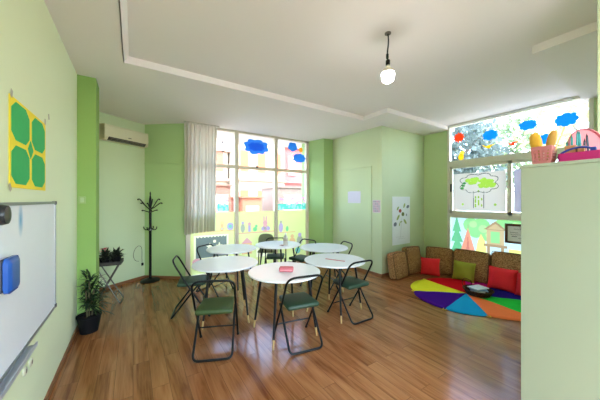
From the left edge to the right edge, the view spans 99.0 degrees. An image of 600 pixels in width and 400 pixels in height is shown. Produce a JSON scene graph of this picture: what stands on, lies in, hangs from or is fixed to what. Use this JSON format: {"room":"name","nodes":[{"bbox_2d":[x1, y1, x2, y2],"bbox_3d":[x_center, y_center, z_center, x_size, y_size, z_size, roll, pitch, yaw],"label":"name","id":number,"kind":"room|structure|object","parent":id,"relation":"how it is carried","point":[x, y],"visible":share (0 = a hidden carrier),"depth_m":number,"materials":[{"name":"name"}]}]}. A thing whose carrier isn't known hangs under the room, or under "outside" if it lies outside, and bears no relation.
{"room":"kindergarten classroom","nodes":[
{"label":"kindergarten classroom","id":0,"kind":"room"},
{"bbox_2d":[0,0,76,399],"bbox_3d":[-1.540,-0.018,1.163,0.150,3.275,7.830,0,0,-33],"label":"wall","id":1,"kind":"structure","parent":0,"point":[35,63],"depth_m":2.10,"materials":[{"name":"green paint"}]},
{"bbox_2d":[22,366,27,376],"bbox_3d":[-1.741,1.085,1.622,0.013,0.056,0.056,0,0,-33],"label":"wall socket","id":2,"kind":"object","parent":1,"relation":"attached to","point":[25,369],"visible":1,"depth_m":1.61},
{"bbox_2d":[9,93,45,190],"bbox_3d":[-1.804,-0.332,1.713,0.004,0.520,0.700,0,0,-33],"label":"poster","id":3,"kind":"object","parent":1,"relation":"attached to","point":[27,132],"visible":1,"depth_m":1.63,"materials":[{"name":"paper"}]},
{"bbox_2d":[0,201,56,399],"bbox_3d":[-1.609,0.480,1.460,0.056,0.940,1.804,0,0,-33],"label":"whiteboard","id":4,"kind":"object","parent":1,"relation":"attached to","point":[30,234],"visible":0.99,"depth_m":1.59,"materials":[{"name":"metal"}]},
{"bbox_2d":[0,205,11,224],"bbox_3d":[-1.487,0.075,1.286,0.036,0.104,0.104,0,0,-33],"label":"magnet","id":5,"kind":"object","parent":4,"relation":"attached to","point":[5,211],"visible":1,"depth_m":1.27},
{"bbox_2d":[0,255,19,294],"bbox_3d":[-1.506,0.385,1.328,0.050,0.180,0.150,0,0,-33],"label":"eraser","id":6,"kind":"object","parent":4,"relation":"attached to","point":[9,266],"visible":1,"depth_m":1.29,"materials":[{"name":"blue plastic"}]},
{"bbox_2d":[0,341,37,399],"bbox_3d":[-1.496,0.935,1.287,0.055,0.030,0.890,0,0,-33],"label":"tray","id":7,"kind":"object","parent":4,"relation":"on","point":[21,359],"depth_m":1.42,"materials":[{"name":"metal"}]},
{"bbox_2d":[44,325,77,399],"bbox_3d":[-1.068,1.573,0.587,0.012,0.055,6.150,0,0,-33],"label":"baseboard","id":8,"kind":"structure","parent":1,"relation":"attached to","point":[57,373],"depth_m":2.39,"materials":[{"name":"brown wood"}]},
{"bbox_2d":[77,75,98,324],"bbox_3d":[-2.779,0.025,3.351,0.205,3.190,0.350,0,0,-33],"label":"wall pier","id":9,"kind":"object","parent":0,"point":[87,87],"visible":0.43,"depth_m":3.21,"materials":[{"name":"green paint"}]},
{"bbox_2d":[79,196,85,203],"bbox_3d":[-2.706,0.000,3.180,0.070,0.090,0.014,0,0,-33],"label":"light switch","id":10,"kind":"object","parent":9,"relation":"attached to","point":[82,199],"visible":1,"depth_m":3.18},
{"bbox_2d":[99,112,144,286],"bbox_3d":[-3.454,0.025,4.837,0.150,3.190,1.087,0,0,23],"label":"wall","id":11,"kind":"structure","parent":0,"point":[121,167],"depth_m":4.84,"materials":[{"name":"green paint"}]},
{"bbox_2d":[99,275,144,290],"bbox_3d":[-3.370,1.573,4.828,0.012,0.055,0.937,0,0,23],"label":"baseboard","id":12,"kind":"structure","parent":11,"relation":"attached to","point":[140,277],"depth_m":4.88,"materials":[{"name":"brown wood"}]},
{"bbox_2d":[99,123,147,147],"bbox_3d":[-3.282,-1.193,4.800,0.197,0.284,0.800,0,0,23],"label":"air conditioner","id":13,"kind":"object","parent":11,"relation":"attached to","point":[107,132],"visible":0.88,"depth_m":4.68,"materials":[{"name":"plastic"}]},
{"bbox_2d":[107,137,145,146],"bbox_3d":[-3.216,-1.079,4.782,0.062,0.057,0.680,0,0,23],"label":"vent","id":14,"kind":"object","parent":13,"relation":"attached to","point":[116,139],"depth_m":4.77,"materials":[{"name":"plastic"}]},
{"bbox_2d":[145,123,184,275],"bbox_3d":[-2.773,0.025,5.294,0.925,3.190,0.150,0,0,6],"label":"wall","id":15,"kind":"structure","parent":0,"point":[165,182],"depth_m":5.21,"materials":[{"name":"green paint"}]},
{"bbox_2d":[145,275,179,278],"bbox_3d":[-2.757,1.573,5.210,0.875,0.055,0.012,0,0,6],"label":"baseboard","id":16,"kind":"structure","parent":15,"relation":"attached to","point":[146,276],"depth_m":5.20,"materials":[{"name":"brown wood"}]},
{"bbox_2d":[185,128,308,275],"bbox_3d":[-1.041,0.015,5.991,3.024,3.190,0.105,0,0,-33],"label":"window","id":17,"kind":"structure","parent":15,"relation":"in","point":[236,167],"depth_m":6.12,"materials":[{"name":"metal"}]},
{"bbox_2d":[190,212,233,274],"bbox_3d":[-1.858,0.905,5.478,0.940,1.280,0.001,0,0,-33],"label":"film","id":18,"kind":"object","parent":17,"relation":"attached to","point":[223,234],"visible":0.48,"depth_m":5.49,"materials":[{"name":"plastic"}]},
{"bbox_2d":[217,196,228,210],"bbox_3d":[-1.683,0.072,5.594,0.250,0.336,0.001,0,0,-33],"label":"sticker","id":19,"kind":"object","parent":17,"relation":"attached to","point":[220,207],"visible":1,"depth_m":5.60,"materials":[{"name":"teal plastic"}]},
{"bbox_2d":[239,211,273,265],"bbox_3d":[-1.021,0.905,6.024,0.920,1.280,0.001,0,0,-33],"label":"film","id":20,"kind":"object","parent":17,"relation":"attached to","point":[252,224],"visible":0.63,"depth_m":6.01,"materials":[{"name":"plastic"}]},
{"bbox_2d":[244,139,268,153],"bbox_3d":[-1.020,-1.245,6.025,0.619,0.355,0.002,0,0,-33],"label":"sticker","id":21,"kind":"object","parent":17,"relation":"attached to","point":[254,146],"visible":1,"depth_m":6.02,"materials":[{"name":"paper"}]},
{"bbox_2d":[278,210,305,261],"bbox_3d":[-0.212,0.905,6.551,0.870,1.280,0.001,0,0,-33],"label":"film","id":22,"kind":"object","parent":17,"relation":"attached to","point":[292,223],"visible":0.73,"depth_m":6.56,"materials":[{"name":"plastic"}]},
{"bbox_2d":[278,196,305,209],"bbox_3d":[-0.200,0.072,6.560,0.830,0.336,0.001,0,0,-33],"label":"sticker","id":23,"kind":"object","parent":17,"relation":"attached to","point":[296,205],"visible":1,"depth_m":6.57,"materials":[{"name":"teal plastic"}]},
{"bbox_2d":[288,142,296,151],"bbox_3d":[-0.186,-1.357,6.568,0.275,0.230,0.002,0,0,-33],"label":"sticker","id":24,"kind":"object","parent":17,"relation":"attached to","point":[292,146],"visible":1,"depth_m":6.56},
{"bbox_2d":[293,154,305,162],"bbox_3d":[-0.019,-1.093,6.677,0.394,0.236,0.002,0,0,-33],"label":"sticker","id":25,"kind":"object","parent":17,"relation":"attached to","point":[300,158],"visible":1,"depth_m":6.68,"materials":[{"name":"paper"}]},
{"bbox_2d":[49,262,520,399],"bbox_3d":[1.067,1.660,3.262,6.850,0.120,8.700,0,0,-33],"label":"floor","id":26,"kind":"structure","parent":0,"point":[411,348],"depth_m":2.72,"materials":[{"name":"laminate"}]},
{"bbox_2d":[76,269,112,334],"bbox_3d":[-2.483,1.206,3.116,0.390,0.789,0.364,0,0,-33],"label":"potted plant","id":27,"kind":"object","parent":26,"relation":"on","point":[88,322],"visible":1,"depth_m":3.10,"materials":[{"name":"green plant"}]},
{"bbox_2d":[99,258,123,303],"bbox_3d":[-2.981,1.273,3.990,0.357,0.655,0.296,0,0,-26],"label":"plant stand","id":28,"kind":"object","parent":26,"relation":"on","point":[110,263],"visible":0.57,"depth_m":3.92,"materials":[{"name":"metal"}]},
{"bbox_2d":[99,247,113,262],"bbox_3d":[-3.002,0.858,3.949,0.272,0.261,0.276,0,0,-33],"label":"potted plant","id":29,"kind":"object","parent":28,"relation":"on","point":[104,253],"visible":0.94,"depth_m":3.92,"materials":[{"name":"green plant"}]},
{"bbox_2d":[99,258,123,266],"bbox_3d":[-2.981,0.973,3.990,0.350,0.055,0.270,0,0,-26],"label":"tray","id":30,"kind":"object","parent":28,"relation":"on","point":[110,263],"depth_m":3.91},
{"bbox_2d":[108,246,124,261],"bbox_3d":[-2.881,0.857,4.044,0.271,0.263,0.269,0,0,-33],"label":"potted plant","id":31,"kind":"object","parent":28,"relation":"on","point":[117,255],"visible":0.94,"depth_m":4.02,"materials":[{"name":"green plant"}]},
{"bbox_2d":[137,192,162,283],"bbox_3d":[-2.961,0.715,5.065,0.438,1.770,0.434,0,0,-33],"label":"coat stand","id":32,"kind":"object","parent":26,"relation":"on","point":[150,279],"visible":1,"depth_m":5.05,"materials":[{"name":"black metal"}]},
{"bbox_2d":[170,255,210,318],"bbox_3d":[-1.539,1.202,3.652,0.515,0.808,0.448,0,0,-18],"label":"folding chair","id":33,"kind":"object","parent":26,"relation":"on","point":[184,281],"visible":0.94,"depth_m":3.53,"materials":[{"name":"black metal"}]},
{"bbox_2d":[190,279,238,362],"bbox_3d":[-0.908,1.202,2.781,0.448,0.808,0.515,0,0,-9],"label":"folding chair","id":34,"kind":"object","parent":26,"relation":"on","point":[217,305],"visible":1,"depth_m":2.67,"materials":[{"name":"black metal"}]},
{"bbox_2d":[196,244,233,296],"bbox_3d":[-1.499,1.202,4.493,0.515,0.808,0.448,0,0,21],"label":"folding chair","id":35,"kind":"object","parent":26,"relation":"on","point":[213,286],"visible":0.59,"depth_m":4.43,"materials":[{"name":"black metal"}]},
{"bbox_2d":[191,256,257,329],"bbox_3d":[-1.020,1.231,3.520,0.870,0.741,0.870,0,0,28],"label":"round table","id":36,"kind":"object","parent":26,"relation":"on","point":[221,264],"visible":0.95,"depth_m":3.36,"materials":[{"name":"white laminate"}]},
{"bbox_2d":[206,244,255,296],"bbox_3d":[-1.220,1.231,4.580,0.870,0.741,0.870,0,0,-30],"label":"round table","id":37,"kind":"object","parent":26,"relation":"on","point":[226,249],"visible":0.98,"depth_m":4.45,"materials":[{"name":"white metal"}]},
{"bbox_2d":[258,234,274,264],"bbox_3d":[-0.745,1.170,5.790,0.384,0.862,0.404,0,0,0],"label":"padded chair","id":38,"kind":"object","parent":26,"relation":"on","point":[262,238],"visible":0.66,"depth_m":5.61,"materials":[{"name":"green fabric"}]},
{"bbox_2d":[264,237,285,263],"bbox_3d":[-0.500,1.202,5.239,0.448,0.808,0.515,0,0,-3],"label":"folding chair","id":39,"kind":"object","parent":26,"relation":"on","point":[269,255],"visible":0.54,"depth_m":5.22,"materials":[{"name":"black metal"}]},
{"bbox_2d":[255,241,299,288],"bbox_3d":[-0.430,1.231,5.000,0.870,0.741,0.870,0,0,-15],"label":"round table","id":40,"kind":"object","parent":26,"relation":"on","point":[275,245],"visible":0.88,"depth_m":4.90,"materials":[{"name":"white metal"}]},
{"bbox_2d":[283,233,287,245],"bbox_3d":[-0.275,0.741,4.860,0.092,0.237,0.092,0,0,-33],"label":"water bottle","id":41,"kind":"object","parent":40,"relation":"on","point":[285,238],"visible":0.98,"depth_m":4.82,"materials":[{"name":"clear plastic"}]},
{"bbox_2d":[248,262,319,349],"bbox_3d":[-0.190,1.231,3.120,0.870,0.741,0.870,0,0,14],"label":"round table","id":42,"kind":"object","parent":26,"relation":"on","point":[269,272],"visible":0.8,"depth_m":3.02,"materials":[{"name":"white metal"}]},
{"bbox_2d":[279,266,293,271],"bbox_3d":[-0.165,0.831,3.089,0.170,0.056,0.092,0,0,3],"label":"pencil case","id":43,"kind":"object","parent":42,"relation":"on","point":[281,268],"visible":1,"depth_m":3.05,"materials":[{"name":"plastic"}]},
{"bbox_2d":[275,274,322,354],"bbox_3d":[-0.021,1.202,2.916,0.448,0.808,0.515,0,0,-23],"label":"folding chair","id":44,"kind":"object","parent":26,"relation":"on","point":[300,300],"visible":0.98,"depth_m":2.81,"materials":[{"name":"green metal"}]},
{"bbox_2d":[289,238,315,285],"bbox_3d":[0.026,1.202,5.067,0.448,0.808,0.515,0,0,44],"label":"folding chair","id":45,"kind":"object","parent":26,"relation":"on","point":[300,258],"visible":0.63,"depth_m":5.00,"materials":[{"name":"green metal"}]},
{"bbox_2d":[300,243,347,291],"bbox_3d":[0.440,1.231,4.700,0.870,0.741,0.870,0,0,40],"label":"round table","id":46,"kind":"object","parent":26,"relation":"on","point":[312,247],"visible":0.84,"depth_m":4.63,"materials":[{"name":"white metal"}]},
{"bbox_2d":[304,253,364,323],"bbox_3d":[0.500,1.231,3.710,0.870,0.741,0.870,0,0,-5],"label":"round table","id":47,"kind":"object","parent":26,"relation":"on","point":[318,260],"visible":0.92,"depth_m":3.64,"materials":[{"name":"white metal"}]},
{"bbox_2d":[323,241,352,289],"bbox_3d":[0.699,1.202,4.823,0.515,0.808,0.448,0,0,-18],"label":"folding chair","id":48,"kind":"object","parent":26,"relation":"on","point":[342,241],"visible":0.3,"depth_m":4.70,"materials":[{"name":"black metal"}]},
{"bbox_2d":[327,260,372,324],"bbox_3d":[0.705,1.202,3.562,0.448,0.808,0.515,0,0,-31],"label":"folding chair","id":49,"kind":"object","parent":26,"relation":"on","point":[349,282],"visible":0.98,"depth_m":3.48,"materials":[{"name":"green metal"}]},
{"bbox_2d":[387,251,408,279],"bbox_3d":[2.008,1.334,5.263,0.500,0.540,0.254,0,0,-39],"label":"cushion","id":50,"kind":"object","parent":26,"relation":"on","point":[397,260],"visible":1,"depth_m":5.13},
{"bbox_2d":[402,246,420,273],"bbox_3d":[2.453,1.310,5.617,0.460,0.587,0.238,0,0,-30],"label":"cushion","id":51,"kind":"object","parent":26,"relation":"on","point":[413,255],"visible":0.76,"depth_m":5.52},
{"bbox_2d":[421,257,439,276],"bbox_3d":[2.760,1.411,5.427,0.370,0.361,0.180,0,0,28],"label":"throw pillow","id":52,"kind":"object","parent":26,"relation":"on","point":[429,266],"visible":1,"depth_m":5.38,"materials":[{"name":"fabric"}]},
{"bbox_2d":[426,246,453,274],"bbox_3d":[3.062,1.319,5.626,0.540,0.567,0.230,0,0,41],"label":"cushion","id":53,"kind":"object","parent":26,"relation":"on","point":[445,255],"visible":0.56,"depth_m":5.50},
{"bbox_2d":[411,278,520,320],"bbox_3d":[2.864,1.590,4.329,1.825,0.016,1.807,0,0,18],"label":"play parachute","id":54,"kind":"object","parent":26,"relation":"on","point":[449,294],"visible":0.69,"depth_m":4.09,"materials":[{"name":"fabric"}]},
{"bbox_2d":[452,260,475,282],"bbox_3d":[3.236,1.407,5.061,0.176,0.369,0.400,0,0,-36],"label":"throw pillow","id":55,"kind":"object","parent":54,"relation":"on","point":[461,270],"visible":0.99,"depth_m":5.01,"materials":[{"name":"fabric"}]},
{"bbox_2d":[462,278,494,297],"bbox_3d":[2.985,1.480,4.308,0.443,0.204,0.463,0,0,-33],"label":"basket","id":56,"kind":"object","parent":54,"relation":"on","point":[467,290],"visible":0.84,"depth_m":4.19,"materials":[{"name":"wicker"}]},
{"bbox_3d":[2.990,1.523,4.300,0.200,0.014,0.270,0,0,38],"label":"picture book","id":57,"kind":"object","parent":56,"relation":"in","visible":0},
{"bbox_2d":[469,288,488,291],"bbox_3d":[2.990,1.496,4.300,0.250,0.012,0.190,0,0,23],"label":"picture book","id":58,"kind":"object","parent":57,"relation":"on","point":[485,290],"visible":0.57,"depth_m":4.21,"materials":[{"name":"paper"}]},
{"bbox_2d":[467,285,488,290],"bbox_3d":[2.990,1.469,4.300,0.260,0.014,0.190,0,0,-17],"label":"picture book","id":59,"kind":"object","parent":58,"relation":"on","point":[476,287],"visible":1,"depth_m":4.28,"materials":[{"name":"paper"}]},
{"bbox_2d":[487,265,518,293],"bbox_3d":[3.571,1.397,4.525,0.193,0.390,0.440,0,0,-33],"label":"throw pillow","id":60,"kind":"object","parent":54,"relation":"on","point":[499,278],"visible":0.99,"depth_m":4.46,"materials":[{"name":"fabric"}]},
{"bbox_2d":[515,272,520,295],"bbox_3d":[3.746,1.407,4.144,0.191,0.371,0.420,0,0,-27],"label":"throw pillow","id":61,"kind":"object","parent":54,"relation":"on","point":[518,287],"visible":0.21,"depth_m":4.25,"materials":[{"name":"fabric"}]},
{"bbox_2d":[452,248,490,283],"bbox_3d":[3.434,1.305,5.128,0.250,0.598,0.660,0,0,-33],"label":"cushion","id":62,"kind":"object","parent":26,"relation":"on","point":[482,260],"visible":0.69,"depth_m":4.96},
{"bbox_2d":[490,251,520,285],"bbox_3d":[3.820,1.275,4.544,0.256,0.657,0.719,0,0,-33],"label":"cushion","id":63,"kind":"object","parent":26,"relation":"on","point":[505,260],"visible":0.32,"depth_m":4.60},
{"bbox_2d":[519,158,599,399],"bbox_3d":[2.042,0.678,1.556,0.568,1.844,0.958,0,0,-33],"label":"tall cabinet","id":64,"kind":"object","parent":26,"relation":"on","point":[560,201],"visible":1,"depth_m":1.63,"materials":[{"name":"laminate"}]},
{"bbox_2d":[531,145,556,163],"bbox_3d":[1.680,-0.305,1.763,0.123,0.117,0.111,0,0,-33],"label":"basket","id":65,"kind":"object","parent":64,"relation":"on","point":[543,158],"visible":0.91,"depth_m":1.73,"materials":[{"name":"pink plastic"}]},
{"bbox_2d":[529,133,542,160],"bbox_3d":[1.648,-0.361,1.788,0.024,0.220,0.070,0,0,-33],"label":"brush","id":66,"kind":"object","parent":65,"relation":"in","point":[535,140],"visible":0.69,"depth_m":1.78,"materials":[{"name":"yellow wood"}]},
{"bbox_2d":[546,130,557,159],"bbox_3d":[1.698,-0.360,1.734,0.018,0.219,0.067,0,0,-37],"label":"brush","id":67,"kind":"object","parent":65,"relation":"in","point":[552,137],"visible":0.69,"depth_m":1.73,"materials":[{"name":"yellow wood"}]},
{"bbox_2d":[554,126,565,153],"bbox_3d":[1.730,-0.369,1.722,0.010,0.236,0.080,0,0,-33],"label":"wooden stick","id":68,"kind":"object","parent":65,"relation":"in","point":[564,126],"visible":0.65,"depth_m":1.71,"materials":[{"name":"yellow wood"}]},
{"bbox_2d":[557,146,599,161],"bbox_3d":[1.829,-0.290,1.597,0.170,0.092,0.298,0,0,-33],"label":"tray","id":69,"kind":"object","parent":64,"relation":"on","point":[593,153],"visible":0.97,"depth_m":1.59,"materials":[{"name":"plastic"}]},
{"bbox_2d":[565,145,576,152],"bbox_3d":[1.766,-0.300,1.668,0.050,0.103,0.050,0,0,-33],"label":"carton","id":70,"kind":"object","parent":69,"relation":"in","point":[570,146],"visible":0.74,"depth_m":1.65,"materials":[{"name":"cardboard"}]},
{"bbox_2d":[586,134,589,150],"bbox_3d":[1.833,-0.337,1.629,0.012,0.175,0.020,0,0,-33],"label":"pencil","id":71,"kind":"object","parent":69,"relation":"in","point":[587,138],"visible":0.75,"depth_m":1.63,"materials":[{"name":"black metal"}]},
{"bbox_2d":[568,128,599,150],"bbox_3d":[1.957,-0.370,1.749,0.246,0.246,0.043,0,0,1],"label":"round tray","id":72,"kind":"object","parent":64,"relation":"on","point":[594,136],"visible":0.42,"depth_m":1.76,"materials":[{"name":"plastic"}]},
{"bbox_2d":[302,139,332,254],"bbox_3d":[0.528,0.025,6.880,0.600,3.190,0.850,0,0,-33],"label":"wall pier","id":73,"kind":"object","parent":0,"point":[321,150],"visible":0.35,"depth_m":6.56,"materials":[{"name":"green paint"}]},
{"bbox_2d":[44,0,596,148],"bbox_3d":[1.067,-1.718,3.262,6.850,0.335,8.700,0,0,-33],"label":"ceiling","id":74,"kind":"structure","parent":0,"point":[304,70],"depth_m":2.90,"materials":[{"name":"paint"}]},
{"bbox_2d":[184,121,219,234],"bbox_3d":[-1.988,-0.430,5.201,0.690,2.240,0.147,0,0,-33],"label":"curtain","id":75,"kind":"object","parent":74,"relation":"hanging from","point":[200,139],"visible":1,"depth_m":5.17,"materials":[{"name":"fabric"}]},
{"bbox_2d":[381,31,394,83],"bbox_3d":[0.861,-1.395,2.507,0.124,0.491,0.124,0,0,-33],"label":"pendant bulb","id":76,"kind":"object","parent":74,"relation":"hanging from","point":[387,75],"visible":1,"depth_m":2.48,"materials":[{"name":"glass"}]},
{"bbox_2d":[333,126,381,273],"bbox_3d":[1.332,0.025,6.004,0.150,3.190,1.520,0,0,-35],"label":"wall","id":77,"kind":"structure","parent":0,"point":[351,221],"depth_m":5.84,"materials":[{"name":"green paint"}]},
{"bbox_2d":[348,191,360,202],"bbox_3d":[1.260,-0.068,5.966,0.003,0.275,0.400,0,0,-35],"label":"paper note","id":78,"kind":"object","parent":77,"relation":"attached to","point":[353,196],"visible":1,"depth_m":5.95,"materials":[{"name":"paper"}]},
{"bbox_2d":[353,267,381,276],"bbox_3d":[1.266,1.573,5.958,0.012,0.055,1.520,0,0,-35],"label":"baseboard","id":79,"kind":"structure","parent":77,"relation":"attached to","point":[358,268],"depth_m":5.56,"materials":[{"name":"brown wood"}]},
{"bbox_2d":[371,166,371,270],"bbox_3d":[1.545,0.400,5.550,0.015,2.280,0.013,0,0,-33],"label":"trim","id":80,"kind":"structure","parent":77,"relation":"attached to","point":[371,166],"depth_m":5.54,"materials":[{"name":"green paint"}]},
{"bbox_2d":[373,200,379,212],"bbox_3d":[1.626,0.135,5.441,0.003,0.270,0.200,0,0,-35],"label":"sheet","id":81,"kind":"object","parent":77,"relation":"attached to","point":[376,203],"visible":1,"depth_m":5.44,"materials":[{"name":"paper"}]},
{"bbox_2d":[382,126,423,273],"bbox_3d":[2.349,0.025,5.846,1.639,3.190,0.150,0,0,-33],"label":"wall","id":82,"kind":"structure","parent":0,"point":[402,151],"depth_m":5.72,"materials":[{"name":"green paint"}]},
{"bbox_2d":[392,197,409,245],"bbox_3d":[2.253,0.455,5.690,0.630,1.060,0.005,0,0,-33],"label":"poster","id":83,"kind":"object","parent":82,"relation":"attached to","point":[400,205],"visible":1,"depth_m":5.67,"materials":[{"name":"white paper"}]},
{"bbox_2d":[424,131,446,257],"bbox_3d":[3.182,-0.018,6.023,0.150,3.275,0.665,0,0,-33],"label":"wall","id":84,"kind":"structure","parent":0,"point":[435,145],"depth_m":5.94,"materials":[{"name":"green paint"}]},
{"bbox_2d":[447,96,593,248],"bbox_3d":[3.890,-0.028,4.801,0.100,3.255,2.155,0,0,-33],"label":"window","id":85,"kind":"structure","parent":84,"relation":"in","point":[522,157],"depth_m":5.01,"materials":[{"name":"metal"}]},
{"bbox_2d":[454,133,464,142],"bbox_3d":[3.432,-1.348,5.521,0.002,0.228,0.225,0,0,-33],"label":"sticker","id":86,"kind":"object","parent":85,"relation":"attached to","point":[458,137],"visible":1,"depth_m":5.52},
{"bbox_2d":[458,151,463,159],"bbox_3d":[3.455,-0.947,5.485,0.002,0.199,0.120,0,0,-33],"label":"sticker","id":87,"kind":"object","parent":85,"relation":"attached to","point":[461,156],"visible":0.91,"depth_m":5.48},
{"bbox_2d":[454,170,505,211],"bbox_3d":[3.604,-0.170,5.184,0.001,0.780,0.930,0,0,-33],"label":"drawing","id":88,"kind":"object","parent":85,"relation":"attached to","point":[478,191],"visible":1,"depth_m":5.15,"materials":[{"name":"paper"}]},
{"bbox_2d":[451,217,520,253],"bbox_3d":[3.903,0.959,4.804,0.001,1.165,2.055,0,0,-33],"label":"mural","id":89,"kind":"object","parent":85,"relation":"attached to","point":[482,235],"visible":0.29,"depth_m":5.17,"materials":[{"name":"multicoloured paper"}]},
{"bbox_2d":[505,223,520,243],"bbox_3d":[3.973,0.620,4.643,0.022,0.360,0.420,0,0,-33],"label":"framed notice","id":90,"kind":"object","parent":89,"relation":"attached to","point":[512,231],"visible":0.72,"depth_m":4.71,"materials":[{"name":"paper"}]},
{"bbox_2d":[482,130,497,139],"bbox_3d":[3.743,-1.281,5.044,0.002,0.200,0.258,0,0,-33],"label":"sticker","id":91,"kind":"object","parent":85,"relation":"attached to","point":[491,134],"visible":1,"depth_m":5.04,"materials":[{"name":"paper"}]},
{"bbox_2d":[448,97,572,127],"bbox_3d":[3.787,-1.613,4.859,0.023,0.030,1.925,0,0,-33],"label":"blind cassette","id":92,"kind":"object","parent":85,"relation":"attached to","point":[566,99],"visible":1,"depth_m":4.65,"materials":[{"name":"white plastic"}]},
{"bbox_2d":[514,169,520,211],"bbox_3d":[4.097,-0.170,4.491,0.001,0.780,0.550,0,0,-33],"label":"paper sheet","id":93,"kind":"object","parent":85,"relation":"attached to","point":[517,173],"visible":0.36,"depth_m":4.68,"materials":[{"name":"paper"}]},
{"bbox_2d":[519,119,536,130],"bbox_3d":[4.057,-1.334,4.562,0.002,0.177,0.254,0,0,-33],"label":"sticker","id":94,"kind":"object","parent":85,"relation":"attached to","point":[530,124],"visible":1,"depth_m":4.55,"materials":[{"name":"paper"}]},
{"bbox_2d":[541,134,548,143],"bbox_3d":[4.183,-1.042,4.368,0.002,0.175,0.199,0,0,-33],"label":"sticker","id":95,"kind":"object","parent":85,"relation":"attached to","point":[544,137],"visible":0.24,"depth_m":4.37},
{"bbox_2d":[554,112,578,126],"bbox_3d":[4.322,-1.304,4.155,0.002,0.220,0.278,0,0,-33],"label":"sticker","id":96,"kind":"object","parent":85,"relation":"attached to","point":[566,119],"visible":0.98,"depth_m":4.15,"materials":[{"name":"paper"}]},
{"bbox_2d":[594,98,596,130],"bbox_3d":[4.687,-0.018,3.715,0.150,3.275,0.536,0,0,-33],"label":"wall","id":97,"kind":"structure","parent":0,"point":[595,99],"depth_m":3.89,"materials":[{"name":"green paint"}]},
{"bbox_2d":[597,0,597,131],"bbox_3d":[3.539,-0.018,2.676,3.109,3.275,0.150,0,0,-33],"label":"wall","id":98,"kind":"structure","parent":0,"point":[597,0],"depth_m":1.89,"materials":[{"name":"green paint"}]},
{"bbox_2d":[598,0,599,133],"bbox_3d":[2.936,-0.018,0.889,0.150,3.275,2.483,0,0,-33],"label":"wall","id":99,"kind":"structure","parent":0,"point":[598,0],"depth_m":1.88,"materials":[{"name":"green paint"}]},
{"label":"outside","id":100,"kind":"structure","parent":0,"visible":0},
{"bbox_2d":[456,209,520,212],"bbox_3d":[4.374,1.950,20.757,90.000,0.300,90.000,0,0,-33],"label":"ground","id":101,"kind":"structure","parent":100,"point":[506,209],"depth_m":40.07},
{"bbox_2d":[216,146,230,183],"bbox_3d":[-7.969,-0.850,17.993,4.600,5.300,5.350,0,0,-33],"label":"house","id":102,"kind":"structure","parent":101,"relation":"on","point":[221,157],"depth_m":16.86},
{"bbox_2d":[216,151,222,171],"bbox_3d":[-5.260,-2.550,16.790,0.451,1.360,0.025,0,0,-33],"label":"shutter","id":103,"kind":"object","parent":102,"relation":"hanging from","point":[219,156],"depth_m":16.77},
{"bbox_2d":[216,184,232,211],"bbox_3d":[-3.226,0.620,9.828,0.730,2.360,1.710,0,0,-33],"label":"kiosk","id":104,"kind":"object","parent":101,"relation":"on","point":[224,190],"visible":0.26,"depth_m":9.17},
{"bbox_2d":[231,196,262,211],"bbox_3d":[-2.254,0.830,10.462,0.850,1.940,1.710,0,0,-33],"label":"kiosk","id":105,"kind":"object","parent":101,"relation":"on","point":[246,203],"visible":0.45,"depth_m":9.80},
{"bbox_2d":[217,138,285,210],"bbox_3d":[-3.963,-2.050,19.411,3.940,7.700,5.350,0,0,-33],"label":"house","id":106,"kind":"structure","parent":101,"relation":"on","point":[250,181],"depth_m":17.17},
{"bbox_2d":[240,150,247,170],"bbox_3d":[-3.621,-2.550,16.664,0.527,1.360,0.025,0,0,-33],"label":"window","id":107,"kind":"structure","parent":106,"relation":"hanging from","point":[243,153],"depth_m":16.62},
{"bbox_2d":[240,190,247,195],"bbox_3d":[-3.621,0.050,16.664,0.527,1.360,0.025,0,0,-33],"label":"shutter","id":108,"kind":"object","parent":106,"relation":"hanging from","point":[242,192],"depth_m":16.64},
{"bbox_2d":[258,191,261,210],"bbox_3d":[-2.605,0.050,17.327,0.527,1.360,0.025,0,0,-33],"label":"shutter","id":109,"kind":"object","parent":106,"relation":"hanging from","point":[259,192],"depth_m":17.31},
{"bbox_2d":[258,153,264,172],"bbox_3d":[-2.605,-2.550,17.327,0.527,1.360,0.025,0,0,-33],"label":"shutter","id":110,"kind":"object","parent":106,"relation":"hanging from","point":[261,157],"depth_m":17.31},
{"bbox_2d":[278,154,280,173],"bbox_3d":[-1.589,-2.550,17.989,0.527,1.360,0.025,0,0,-33],"label":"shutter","id":111,"kind":"object","parent":106,"relation":"hanging from","point":[279,155],"depth_m":18.07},
{"bbox_2d":[260,186,301,210],"bbox_3d":[-0.621,0.620,11.527,1.750,2.360,1.710,0,0,-33],"label":"kiosk","id":112,"kind":"object","parent":101,"relation":"on","point":[267,192],"visible":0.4,"depth_m":10.86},
{"bbox_2d":[284,147,301,186],"bbox_3d":[0.262,-2.600,22.762,7.000,8.800,5.350,0,0,-33],"label":"house","id":113,"kind":"structure","parent":101,"relation":"on","point":[292,179],"depth_m":19.24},
{"bbox_2d":[288,157,294,174],"bbox_3d":[-0.625,-2.550,19.215,0.597,1.360,0.025,0,0,-33],"label":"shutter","id":114,"kind":"object","parent":113,"relation":"hanging from","point":[291,163],"depth_m":19.19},
{"bbox_2d":[452,119,515,210],"bbox_3d":[6.713,-1.146,10.995,4.142,5.902,4.040,0,0,-33],"label":"street tree","id":115,"kind":"object","parent":101,"relation":"on","point":[473,133],"visible":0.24,"depth_m":9.82,"materials":[{"name":"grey plant"}]},
{"bbox_2d":[468,109,559,212],"bbox_3d":[11.281,-1.716,13.932,4.801,7.039,4.623,0,0,-33],"label":"street tree","id":116,"kind":"object","parent":101,"relation":"on","point":[506,127],"visible":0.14,"depth_m":13.09,"materials":[{"name":"green plant"}]},
{"bbox_2d":[511,100,588,161],"bbox_3d":[9.660,-1.694,8.263,4.460,6.996,4.313,0,0,-33],"label":"street tree","id":117,"kind":"object","parent":101,"relation":"on","point":[566,133],"visible":0.18,"depth_m":8.69,"materials":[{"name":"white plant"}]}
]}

